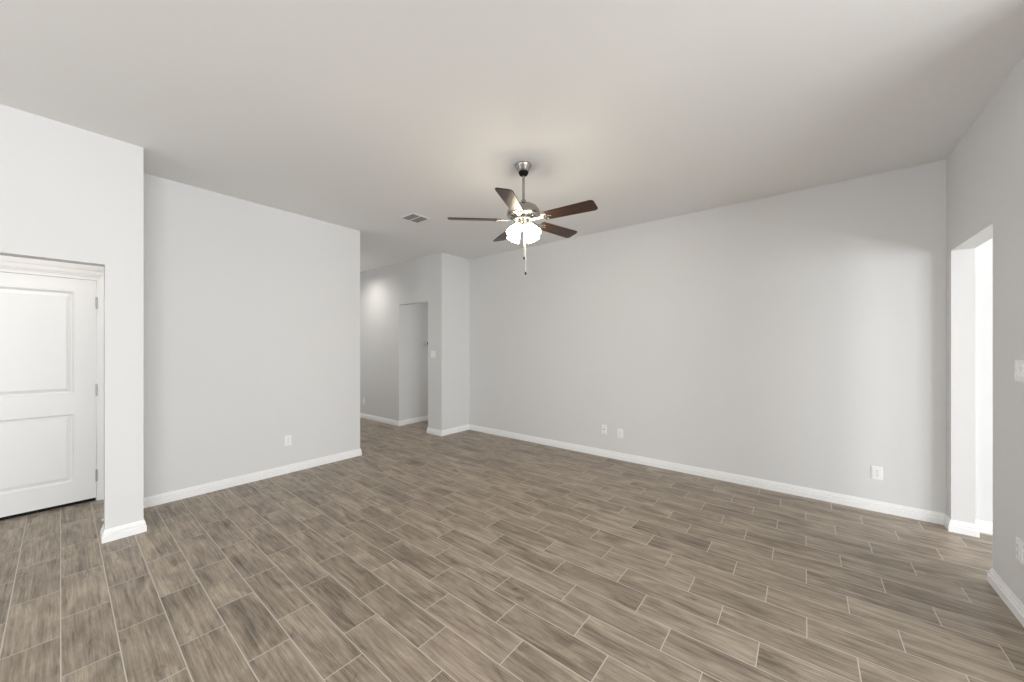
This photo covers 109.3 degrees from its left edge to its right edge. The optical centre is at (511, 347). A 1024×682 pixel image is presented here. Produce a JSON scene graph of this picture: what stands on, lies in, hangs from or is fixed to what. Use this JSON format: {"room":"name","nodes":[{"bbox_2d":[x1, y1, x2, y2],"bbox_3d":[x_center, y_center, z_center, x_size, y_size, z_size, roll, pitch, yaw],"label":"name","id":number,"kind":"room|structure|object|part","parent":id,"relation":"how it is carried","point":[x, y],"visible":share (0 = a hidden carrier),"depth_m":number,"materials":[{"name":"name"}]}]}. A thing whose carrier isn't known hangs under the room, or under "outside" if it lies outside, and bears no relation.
{"room":"empty living room","nodes":[
{"label":"empty living room","id":0,"kind":"room"},
{"bbox_2d":[0,104,143,529],"bbox_3d":[-4.867,-0.099,0.382,0.124,3.037,6.311,0,0,39],"label":"wall pier","id":1,"kind":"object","parent":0,"point":[69,194],"visible":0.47,"depth_m":2.65,"materials":[{"name":"paint"}]},
{"bbox_2d":[144,173,359,497],"bbox_3d":[-4.564,-0.099,5.481,4.882,3.037,2.121,0,0,39],"label":"wall","id":2,"kind":"structure","parent":0,"point":[252,310],"depth_m":3.76,"materials":[{"name":"paint"}]},
{"bbox_2d":[100,448,361,543],"bbox_3d":[-2.693,1.375,3.883,1.157,0.090,2.300,0,0,39],"label":"baseboard","id":3,"kind":"structure","parent":2,"relation":"attached to","point":[130,529],"depth_m":3.56,"materials":[{"name":"paint"}]},
{"bbox_2d":[284,435,291,445],"bbox_3d":[-2.530,1.054,4.108,0.009,0.116,0.072,0,0,39],"label":"electrical outlet","id":4,"kind":"object","parent":2,"relation":"attached to","point":[287,439],"visible":1,"depth_m":4.11,"materials":[{"name":"white plastic"}]},
{"bbox_2d":[360,252,447,429],"bbox_3d":[-2.999,-0.099,7.402,4.913,3.037,0.124,0,0,39],"label":"wall","id":5,"kind":"structure","parent":0,"point":[385,291],"depth_m":6.61,"materials":[{"name":"paint"}]},
{"bbox_2d":[360,413,427,425],"bbox_3d":[-2.750,1.375,8.633,3.758,0.090,2.388,0,0,39],"label":"baseboard","id":6,"kind":"structure","parent":5,"relation":"attached to","point":[362,415],"depth_m":6.85,"materials":[{"name":"paint"}]},
{"bbox_2d":[405,303,427,418],"bbox_3d":[-0.872,-0.099,7.293,1.213,3.037,2.372,0,0,39],"label":"wall","id":7,"kind":"structure","parent":0,"point":[416,315],"depth_m":6.88,"materials":[{"name":"paint"}]},
{"bbox_2d":[448,254,468,428],"bbox_3d":[-0.903,-0.099,6.187,0.124,3.037,0.610,0,0,39],"label":"wall column","id":8,"kind":"structure","parent":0,"point":[458,267],"depth_m":6.10,"materials":[{"name":"paint"}]},
{"bbox_2d":[0,417,1023,681],"bbox_3d":[-1.728,1.480,1.655,14.304,0.120,12.438,0,0,39],"label":"floor","id":9,"kind":"structure","parent":0,"point":[467,555],"depth_m":2.17,"materials":[{"name":"brown tile"}]},
{"bbox_2d":[0,0,1023,271],"bbox_3d":[-1.728,-1.603,1.655,14.304,0.254,12.438,0,0,39],"label":"ceiling","id":10,"kind":"structure","parent":0,"point":[363,116],"depth_m":2.19,"materials":[{"name":"paint"}]},
{"bbox_2d":[400,213,429,222],"bbox_3d":[-1.141,-1.519,4.281,0.248,0.010,0.248,0,0,39],"label":"ceiling vent","id":11,"kind":"object","parent":10,"relation":"in","point":[413,217],"visible":1,"depth_m":4.28,"materials":[{"name":"metal"}]},
{"bbox_2d":[447,161,597,274],"bbox_3d":[0.059,-1.060,3.021,1.175,0.920,1.210,0,0,0],"label":"ceiling fan","id":12,"kind":"object","parent":10,"relation":"hanging from","point":[523,213],"visible":1,"depth_m":2.96,"materials":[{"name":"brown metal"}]},
{"bbox_3d":[-0.308,-1.058,3.005,0.439,0.008,0.132,0,13,-4],"label":"blade","id":13,"kind":"part","parent":12,"relation":"part of","materials":[{"name":"brown wood"}]},
{"bbox_3d":[-0.053,-1.058,3.406,0.132,0.008,0.439,-14,5,-21],"label":"blade","id":14,"kind":"part","parent":12,"relation":"part of","materials":[{"name":"brown wood"}]},
{"bbox_3d":[-0.006,-1.058,2.638,0.132,0.008,0.439,13,3,14],"label":"blade","id":15,"kind":"part","parent":12,"relation":"part of","materials":[{"name":"brown wood"}]},
{"bbox_3d":[0.031,-0.965,2.966,0.115,0.121,0.115,0,-36,46],"label":"lamp shade","id":16,"kind":"part","parent":12,"relation":"part of","materials":[{"name":"white glass"}]},
{"bbox_3d":[0.032,-0.965,3.094,0.115,0.121,0.115,0,36,-44],"label":"lamp shade","id":17,"kind":"part","parent":12,"relation":"part of","materials":[{"name":"white glass"}]},
{"bbox_3d":[0.113,-0.810,3.020,0.005,0.369,0.005,0,0,0],"label":"pull chain","id":18,"kind":"part","parent":12,"relation":"part of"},
{"bbox_3d":[0.160,-0.965,3.093,0.115,0.121,0.115,0,36,46],"label":"lamp shade","id":19,"kind":"part","parent":12,"relation":"part of","materials":[{"name":"white glass"}]},
{"bbox_3d":[0.159,-0.965,2.965,0.115,0.121,0.115,0,-36,-44],"label":"lamp shade","id":20,"kind":"part","parent":12,"relation":"part of","materials":[{"name":"white glass"}]},
{"bbox_3d":[0.408,-1.058,3.287,0.439,0.008,0.132,0,-13,-40],"label":"blade","id":21,"kind":"part","parent":12,"relation":"part of","materials":[{"name":"brown wood"}]},
{"bbox_3d":[0.437,-1.058,2.812,0.439,0.008,0.132,0,-13,33],"label":"blade","id":22,"kind":"part","parent":12,"relation":"part of","materials":[{"name":"brown wood"}]},
{"bbox_2d":[469,160,992,521],"bbox_3d":[2.875,-0.099,3.460,9.183,3.037,0.124,0,0,39],"label":"wall","id":23,"kind":"structure","parent":0,"point":[798,338],"depth_m":3.69,"materials":[{"name":"paint"}]},
{"bbox_2d":[602,425,606,433],"bbox_3d":[1.197,1.068,4.724,0.072,0.116,0.009,0,0,39],"label":"data plate","id":24,"kind":"object","parent":23,"relation":"attached to","point":[604,427],"visible":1,"depth_m":4.72,"materials":[{"name":"white plastic"}]},
{"bbox_2d":[617,428,622,437],"bbox_3d":[1.365,1.089,4.589,0.072,0.116,0.009,0,0,39],"label":"electrical outlet","id":25,"kind":"object","parent":23,"relation":"attached to","point":[619,431],"visible":1,"depth_m":4.59,"materials":[{"name":"white plastic"}]},
{"bbox_2d":[427,424,992,537],"bbox_3d":[2.450,1.375,3.321,9.423,0.090,0.626,0,0,39],"label":"baseboard","id":26,"kind":"structure","parent":23,"relation":"attached to","point":[980,526],"depth_m":3.61,"materials":[{"name":"paint"}]},
{"bbox_2d":[871,465,882,480],"bbox_3d":[3.160,1.089,3.146,0.072,0.116,0.009,0,0,39],"label":"electrical outlet","id":27,"kind":"object","parent":23,"relation":"attached to","point":[876,471],"visible":1,"depth_m":3.15,"materials":[{"name":"white plastic"}]},
{"bbox_2d":[946,56,1023,603],"bbox_3d":[0.274,-0.099,-1.165,0.119,3.037,10.344,0,0,39],"label":"wall","id":28,"kind":"structure","parent":0,"point":[985,169],"depth_m":2.17,"materials":[{"name":"paint"}]},
{"bbox_2d":[987,568,1023,626],"bbox_3d":[2.617,1.375,1.749,0.152,0.090,1.063,0,0,39],"label":"baseboard","id":29,"kind":"structure","parent":28,"relation":"attached to","point":[1006,594],"depth_m":2.00,"materials":[{"name":"paint"}]},
{"bbox_2d":[1014,360,1023,382],"bbox_3d":[2.659,0.125,1.905,0.012,0.116,0.118,0,0,39],"label":"light switch","id":30,"kind":"object","parent":28,"relation":"attached to","point":[1019,364],"visible":1,"depth_m":1.90,"materials":[{"name":"white plastic"}]},
{"bbox_2d":[1016,536,1022,563],"bbox_3d":[2.666,1.067,1.912,0.009,0.116,0.072,0,0,39],"label":"electrical outlet","id":31,"kind":"object","parent":28,"relation":"attached to","point":[1019,544],"visible":1,"depth_m":1.90,"materials":[{"name":"white plastic"}]},
{"bbox_3d":[-3.969,-0.098,2.507,1.140,3.037,1.669,0,0,39],"label":"wall","id":32,"kind":"structure","parent":0,"visible":0},
{"bbox_2d":[0,272,97,520],"bbox_3d":[-4.089,0.400,3.041,0.105,2.030,0.819,0,0,39],"label":"door","id":33,"kind":"structure","parent":32,"relation":"in","point":[49,388],"depth_m":3.14,"materials":[{"name":"paint"}]},
{"bbox_2d":[0,255,103,499],"bbox_3d":[-4.143,0.328,3.079,0.135,2.184,0.993,0,0,39],"label":"door frame","id":34,"kind":"structure","parent":32,"relation":"attached to","point":[9,264],"depth_m":3.37,"materials":[{"name":"paint"}]}
]}

